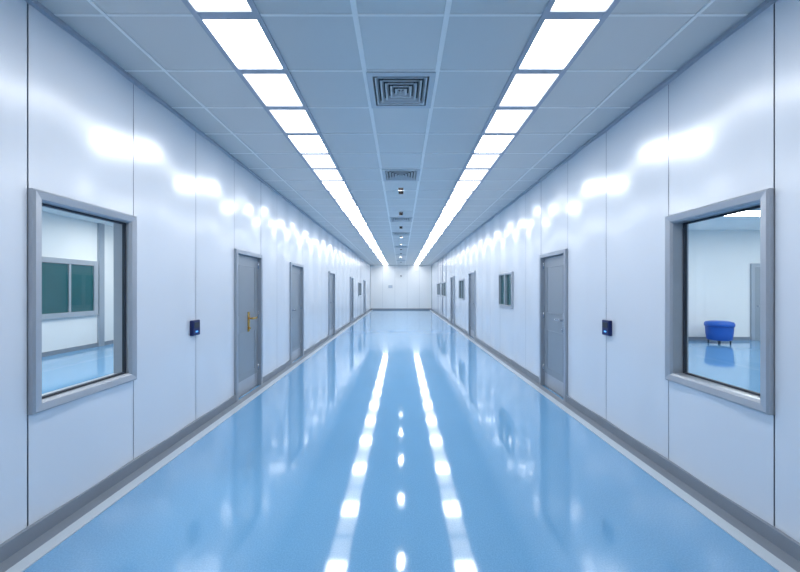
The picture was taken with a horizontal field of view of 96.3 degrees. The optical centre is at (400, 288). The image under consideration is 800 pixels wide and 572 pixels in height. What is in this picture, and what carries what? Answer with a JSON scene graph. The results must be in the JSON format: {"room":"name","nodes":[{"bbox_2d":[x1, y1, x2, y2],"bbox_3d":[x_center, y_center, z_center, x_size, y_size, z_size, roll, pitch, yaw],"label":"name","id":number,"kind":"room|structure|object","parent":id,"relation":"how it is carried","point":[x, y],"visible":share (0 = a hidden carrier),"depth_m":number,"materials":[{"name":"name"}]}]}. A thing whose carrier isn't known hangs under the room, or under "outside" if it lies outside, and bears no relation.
{"room":"cleanroom facility corridor","nodes":[
{"label":"cleanroom facility corridor","id":0,"kind":"room"},
{"bbox_2d":[42,211,113,351],"bbox_3d":[-8.350,-0.115,6.150,0.100,3.370,11.900,0,0,0],"label":"wall","id":1,"kind":"structure","parent":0,"point":[66,237],"depth_m":9.13,"materials":[{"name":"white paint"}]},
{"bbox_2d":[42,262,92,313],"bbox_3d":[-8.290,-0.030,8.675,0.020,1.300,1.950,0,0,0],"label":"pane","id":2,"kind":"object","parent":1,"relation":"attached to","point":[54,275],"visible":0.64,"depth_m":8.84,"materials":[{"name":"teal glass"}]},
{"bbox_2d":[42,256,97,319],"bbox_3d":[-8.270,-0.020,8.675,0.060,1.460,2.150,0,0,0],"label":"frame","id":3,"kind":"object","parent":1,"relation":"attached to","point":[69,262],"visible":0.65,"depth_m":8.98,"materials":[{"name":"metal"}]},
{"bbox_2d":[42,340,113,356],"bbox_3d":[-5.375,1.520,6.150,5.850,0.100,11.700,0,0,0],"label":"baseboard","id":4,"kind":"structure","parent":1,"relation":"attached to","point":[76,348],"depth_m":9.02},
{"bbox_2d":[97,223,104,345],"bbox_3d":[-8.270,-0.115,10.355,0.060,3.369,1.150,0,0,0],"label":"trim","id":5,"kind":"structure","parent":0,"point":[100,227],"depth_m":9.85,"materials":[{"name":"metal"}]},
{"bbox_2d":[0,0,369,543],"bbox_3d":[-2.358,-0.115,12.500,0.124,3.370,29.200,0,0,0],"label":"wall","id":6,"kind":"structure","parent":0,"point":[72,126],"depth_m":3.06,"materials":[{"name":"paint"}]},
{"bbox_2d":[27,188,136,414],"bbox_3d":[-2.348,0.077,2.652,0.155,1.405,0.875,0,0,0],"label":"frame","id":7,"kind":"object","parent":6,"relation":"attached to","point":[36,404],"visible":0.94,"depth_m":2.46,"materials":[{"name":"metal"}]},
{"bbox_2d":[42,203,125,398],"bbox_3d":[-2.330,0.077,2.652,0.024,1.275,0.745,0,0,0],"label":"gasket","id":8,"kind":"object","parent":6,"relation":"attached to","point":[43,204],"visible":0.5,"depth_m":3.01,"materials":[{"name":"rubber"}]},
{"bbox_2d":[0,309,371,571],"bbox_3d":[-2.208,1.520,12.500,0.217,0.100,29.000,0,0,0],"label":"baseboard","id":9,"kind":"structure","parent":6,"relation":"attached to","point":[29,545],"depth_m":2.79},
{"bbox_2d":[190,320,199,335],"bbox_3d":[-2.288,0.430,3.980,0.043,0.170,0.140,0,0,0],"label":"card reader","id":10,"kind":"object","parent":6,"relation":"attached to","point":[194,324],"visible":1,"depth_m":3.94,"materials":[{"name":"plastic"}]},
{"bbox_2d":[239,255,257,396],"bbox_3d":[-2.354,0.533,5.430,0.051,2.058,0.812,0,0,0],"label":"leaf","id":11,"kind":"object","parent":6,"relation":"attached to","point":[248,266],"visible":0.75,"depth_m":5.47,"materials":[{"name":"grey steel"},{"name":"brass"}]},
{"bbox_2d":[248,312,256,331],"bbox_3d":[-2.296,0.500,5.536,0.078,0.300,0.180,0,0,0],"label":"door handle","id":12,"kind":"object","parent":11,"relation":"attached to","point":[249,318],"depth_m":5.46,"materials":[{"name":"gold metal"}]},
{"bbox_2d":[234,249,262,401],"bbox_3d":[-2.348,0.505,5.430,0.145,2.130,0.940,0,0,0],"label":"frame","id":13,"kind":"object","parent":6,"relation":"attached to","point":[237,252],"visible":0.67,"depth_m":5.01,"materials":[{"name":"metal"}]},
{"bbox_2d":[292,266,300,361],"bbox_3d":[-2.354,0.533,7.910,0.051,2.058,0.852,0,0,0],"label":"leaf","id":14,"kind":"object","parent":6,"relation":"attached to","point":[296,271],"visible":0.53,"depth_m":8.00,"materials":[{"name":"grey metal"}]},
{"bbox_2d":[290,262,303,363],"bbox_3d":[-2.348,0.505,7.910,0.145,2.130,0.980,0,0,0],"label":"frame","id":15,"kind":"object","parent":6,"relation":"attached to","point":[291,263],"visible":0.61,"depth_m":8.34,"materials":[{"name":"metal"}]},
{"bbox_2d":[330,274,332,335],"bbox_3d":[-2.354,0.533,11.900,0.051,2.058,0.872,0,0,0],"label":"leaf","id":16,"kind":"object","parent":6,"relation":"attached to","point":[331,275],"visible":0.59,"depth_m":12.03,"materials":[{"name":"grey metal"}]},
{"bbox_2d":[328,271,334,337],"bbox_3d":[-2.348,0.505,11.900,0.145,2.130,1.000,0,0,0],"label":"frame","id":17,"kind":"object","parent":6,"relation":"attached to","point":[329,272],"visible":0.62,"depth_m":11.40,"materials":[{"name":"metal"}]},
{"bbox_2d":[351,278,351,321],"bbox_3d":[-2.354,0.533,16.700,0.051,2.058,0.872,0,0,0],"label":"leaf","id":18,"kind":"object","parent":6,"relation":"attached to","point":[351,278],"visible":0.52,"depth_m":16.89,"materials":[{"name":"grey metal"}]},
{"bbox_2d":[350,277,353,321],"bbox_3d":[-2.348,0.505,16.700,0.145,2.130,1.000,0,0,0],"label":"frame","id":19,"kind":"object","parent":6,"relation":"attached to","point":[350,277],"visible":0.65,"depth_m":17.14,"materials":[{"name":"metal"}]},
{"bbox_2d":[358,282,361,295],"bbox_3d":[-2.310,0.020,19.950,0.080,0.760,1.300,0,0,0],"label":"frame","id":20,"kind":"object","parent":6,"relation":"attached to","point":[359,283],"visible":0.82,"depth_m":19.92,"materials":[{"name":"metal"}]},
{"bbox_2d":[364,281,364,312],"bbox_3d":[-2.354,0.533,22.500,0.051,2.058,0.872,0,0,0],"label":"leaf","id":21,"kind":"object","parent":6,"relation":"attached to","point":[364,281],"visible":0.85,"depth_m":22.90,"materials":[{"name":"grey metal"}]},
{"bbox_2d":[363,280,365,312],"bbox_3d":[-2.348,0.505,22.500,0.145,2.130,1.000,0,0,0],"label":"frame","id":22,"kind":"object","parent":6,"relation":"attached to","point":[363,280],"visible":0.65,"depth_m":22.31,"materials":[{"name":"metal"}]},
{"bbox_2d":[25,0,776,265],"bbox_3d":[0.000,-1.784,12.500,4.640,0.029,29.000,0,0,0],"label":"trim","id":23,"kind":"structure","parent":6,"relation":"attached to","point":[38,6],"depth_m":3.10,"materials":[{"name":"grey metal"}]},
{"bbox_2d":[23,310,778,571],"bbox_3d":[0.000,1.620,12.550,27.200,0.100,29.300,0,0,0],"label":"floor","id":24,"kind":"structure","parent":0,"point":[400,444],"depth_m":2.88,"materials":[{"name":"blue plastic"}]},
{"bbox_2d":[704,320,734,343],"bbox_3d":[9.200,1.245,10.350,0.690,0.650,0.690,0,0,0],"label":"stool","id":25,"kind":"object","parent":24,"relation":"on","point":[716,330],"visible":1,"depth_m":10.13,"materials":[{"name":"plastic"}]},
{"bbox_2d":[704,320,734,327],"bbox_3d":[9.200,1.002,10.350,0.690,0.165,0.690,0,0,0],"label":"cushion","id":26,"kind":"object","parent":25,"relation":"on","point":[711,323],"depth_m":10.15,"materials":[{"name":"blue fabric"}]},
{"bbox_2d":[37,0,764,264],"bbox_3d":[2.350,-1.950,12.500,21.300,0.300,29.240,0,0,0],"label":"ceiling","id":27,"kind":"structure","parent":0,"point":[175,42],"depth_m":3.15,"materials":[{"name":"tile"}]},
{"bbox_2d":[182,0,387,264],"bbox_3d":[-1.140,-1.809,13.775,0.440,0.042,26.520,0,0,0],"label":"ceiling light strip","id":28,"kind":"object","parent":27,"relation":"in","point":[237,28],"depth_m":3.14,"materials":[{"name":"white plastic"}]},
{"bbox_2d":[54,0,747,264],"bbox_3d":[0.000,-1.798,12.500,4.540,0.011,29.000,0,0,0],"label":"grid","id":29,"kind":"object","parent":27,"relation":"attached to","point":[354,14],"visible":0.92,"depth_m":2.94,"materials":[{"name":"metal"}]},
{"bbox_2d":[366,72,435,107],"bbox_3d":[0.000,-1.816,3.250,0.580,0.059,0.580,0,0,0],"label":"ceiling air vent","id":30,"kind":"object","parent":27,"relation":"in","point":[386,89],"depth_m":3.22,"materials":[{"name":"grey metal"}]},
{"bbox_2d":[382,169,419,180],"bbox_3d":[0.000,-1.816,5.650,0.580,0.059,0.580,0,0,0],"label":"ceiling air vent","id":31,"kind":"object","parent":27,"relation":"in","point":[388,174],"depth_m":5.65,"materials":[{"name":"grey metal"}]},
{"bbox_2d":[389,217,412,221],"bbox_3d":[0.000,-1.816,9.250,0.580,0.059,0.580,0,0,0],"label":"ceiling air vent","id":32,"kind":"object","parent":27,"relation":"in","point":[392,219],"depth_m":9.20,"materials":[{"name":"grey metal"}]},
{"bbox_2d":[392,232,409,234],"bbox_3d":[0.000,-1.816,11.650,0.580,0.059,0.580,0,0,0],"label":"ceiling air vent","id":33,"kind":"object","parent":27,"relation":"in","point":[393,233],"depth_m":11.52,"materials":[{"name":"grey metal"}]},
{"bbox_2d":[414,0,619,264],"bbox_3d":[1.140,-1.809,13.775,0.440,0.042,26.520,0,0,0],"label":"ceiling light strip","id":34,"kind":"object","parent":27,"relation":"in","point":[564,28],"depth_m":3.14,"materials":[{"name":"white plastic"}]},
{"bbox_2d":[727,209,759,215],"bbox_3d":[8.400,-1.784,8.400,1.240,0.031,0.640,0,0,0],"label":"light panel","id":35,"kind":"object","parent":27,"relation":"attached to","point":[755,212],"visible":0.35,"depth_m":8.38,"materials":[{"name":"plastic"}]},
{"bbox_2d":[370,265,431,307],"bbox_3d":[0.000,-0.115,27.060,4.800,3.370,0.120,0,0,0],"label":"wall","id":36,"kind":"structure","parent":0,"point":[411,284],"depth_m":27.00,"materials":[{"name":"paint"}]},
{"bbox_2d":[370,308,431,309],"bbox_3d":[0.000,1.520,26.991,4.600,0.100,0.018,0,0,0],"label":"baseboard","id":37,"kind":"structure","parent":36,"relation":"attached to","point":[370,308],"depth_m":26.99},
{"bbox_2d":[432,0,799,542],"bbox_3d":[2.358,-0.115,12.500,0.124,3.370,29.200,0,0,0],"label":"wall","id":38,"kind":"structure","parent":0,"point":[727,126],"depth_m":3.16,"materials":[{"name":"paint"}]},
{"bbox_2d":[437,283,440,295],"bbox_3d":[2.310,0.020,21.750,0.080,0.760,1.700,0,0,0],"label":"frame","id":39,"kind":"object","parent":38,"relation":"attached to","point":[437,283],"visible":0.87,"depth_m":21.73,"materials":[{"name":"metal"}]},
{"bbox_2d":[441,282,445,296],"bbox_3d":[2.310,0.020,19.200,0.080,0.760,2.000,0,0,0],"label":"frame","id":40,"kind":"object","parent":38,"relation":"attached to","point":[442,282],"visible":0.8,"depth_m":19.17,"materials":[{"name":"metal"}]},
{"bbox_2d":[442,283,445,295],"bbox_3d":[2.325,0.020,19.200,0.010,0.680,1.920,0,0,0],"label":"pane","id":41,"kind":"object","parent":38,"relation":"attached to","point":[442,283],"visible":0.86,"depth_m":19.09,"materials":[{"name":"glass"}]},
{"bbox_2d":[450,276,454,322],"bbox_3d":[2.348,0.505,15.950,0.145,2.130,1.100,0,0,0],"label":"frame","id":42,"kind":"object","parent":38,"relation":"attached to","point":[452,276],"visible":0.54,"depth_m":16.44,"materials":[{"name":"metal"}]},
{"bbox_2d":[452,278,453,323],"bbox_3d":[2.354,0.533,15.950,0.051,2.058,0.972,0,0,0],"label":"leaf","id":43,"kind":"object","parent":38,"relation":"attached to","point":[452,278],"visible":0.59,"depth_m":15.92,"materials":[{"name":"grey metal"}]},
{"bbox_2d":[460,281,462,297],"bbox_3d":[2.325,0.020,13.550,0.010,0.680,1.020,0,0,0],"label":"pane","id":44,"kind":"object","parent":38,"relation":"attached to","point":[460,281],"visible":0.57,"depth_m":13.73,"materials":[{"name":"glass"}]},
{"bbox_2d":[459,279,464,299],"bbox_3d":[2.310,0.020,13.550,0.080,0.760,1.100,0,0,0],"label":"frame","id":45,"kind":"object","parent":38,"relation":"attached to","point":[461,280],"visible":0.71,"depth_m":13.21,"materials":[{"name":"metal"}]},
{"bbox_2d":[470,274,473,336],"bbox_3d":[2.354,0.533,11.600,0.051,2.058,0.872,0,0,0],"label":"leaf","id":46,"kind":"object","parent":38,"relation":"attached to","point":[471,275],"visible":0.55,"depth_m":11.69,"materials":[{"name":"grey metal"}]},
{"bbox_2d":[468,271,475,338],"bbox_3d":[2.348,0.505,11.600,0.145,2.130,1.000,0,0,0],"label":"frame","id":47,"kind":"object","parent":38,"relation":"attached to","point":[472,272],"visible":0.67,"depth_m":11.31,"materials":[{"name":"metal"}]},
{"bbox_2d":[498,271,512,307],"bbox_3d":[2.310,0.020,7.850,0.080,0.760,1.000,0,0,0],"label":"frame","id":48,"kind":"object","parent":38,"relation":"attached to","point":[505,274],"visible":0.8,"depth_m":7.83,"materials":[{"name":"metal"}]},
{"bbox_2d":[501,274,510,305],"bbox_3d":[2.325,0.020,7.850,0.010,0.680,0.920,0,0,0],"label":"pane","id":49,"kind":"object","parent":38,"relation":"attached to","point":[502,276],"visible":0.57,"depth_m":7.80,"materials":[{"name":"glass"}]},
{"bbox_2d":[544,255,562,396],"bbox_3d":[2.354,0.533,5.430,0.051,2.058,0.812,0,0,0],"label":"leaf","id":50,"kind":"object","parent":38,"relation":"attached to","point":[553,266],"visible":0.66,"depth_m":5.48,"materials":[{"name":"grey metal"}]},
{"bbox_2d":[539,249,567,401],"bbox_3d":[2.348,0.505,5.430,0.145,2.130,0.940,0,0,0],"label":"frame","id":51,"kind":"object","parent":38,"relation":"attached to","point":[564,252],"visible":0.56,"depth_m":5.01,"materials":[{"name":"metal"}]},
{"bbox_2d":[602,320,611,335],"bbox_3d":[2.288,0.430,3.980,0.043,0.170,0.140,0,0,0],"label":"card reader","id":52,"kind":"object","parent":38,"relation":"attached to","point":[606,324],"visible":1,"depth_m":3.94,"materials":[{"name":"plastic"}]},
{"bbox_2d":[430,309,799,571],"bbox_3d":[2.208,1.520,12.500,0.217,0.100,29.000,0,0,0],"label":"baseboard","id":53,"kind":"structure","parent":38,"relation":"attached to","point":[772,545],"depth_m":2.82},
{"bbox_2d":[665,188,774,414],"bbox_3d":[2.348,0.077,2.652,0.155,1.405,0.875,0,0,0],"label":"frame","id":54,"kind":"object","parent":38,"relation":"attached to","point":[764,403],"visible":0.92,"depth_m":2.56,"materials":[{"name":"metal"}]},
{"bbox_2d":[683,205,759,395],"bbox_3d":[2.390,0.077,2.652,0.024,1.275,0.745,0,0,0],"label":"gasket","id":55,"kind":"object","parent":38,"relation":"attached to","point":[754,207],"visible":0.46,"depth_m":3.01,"materials":[{"name":"rubber"}]},
{"bbox_2d":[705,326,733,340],"bbox_3d":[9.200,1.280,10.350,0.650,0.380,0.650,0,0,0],"label":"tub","id":56,"kind":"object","parent":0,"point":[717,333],"depth_m":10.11,"materials":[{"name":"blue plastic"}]},
{"bbox_2d":[688,230,759,336],"bbox_3d":[7.710,-0.115,11.050,10.580,3.370,0.100,0,0,0],"label":"wall","id":57,"kind":"structure","parent":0,"point":[719,261],"depth_m":11.00,"materials":[{"name":"white paint"}]},
{"bbox_2d":[688,337,749,339],"bbox_3d":[7.725,1.520,10.990,10.550,0.100,0.020,0,0,0],"label":"baseboard","id":58,"kind":"structure","parent":57,"relation":"attached to","point":[689,338],"depth_m":10.98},
{"bbox_2d":[750,263,759,339],"bbox_3d":[11.225,0.395,10.970,1.010,2.350,0.060,0,0,0],"label":"frame","id":59,"kind":"object","parent":57,"relation":"attached to","point":[753,265],"visible":0.49,"depth_m":10.94,"materials":[{"name":"metal"}]},
{"bbox_2d":[755,267,759,339],"bbox_3d":[11.225,0.443,10.977,0.800,2.235,0.044,0,0,0],"label":"leaf","id":60,"kind":"object","parent":57,"relation":"attached to","point":[757,269],"visible":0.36,"depth_m":10.96,"materials":[{"name":"grey metal"}]}
]}

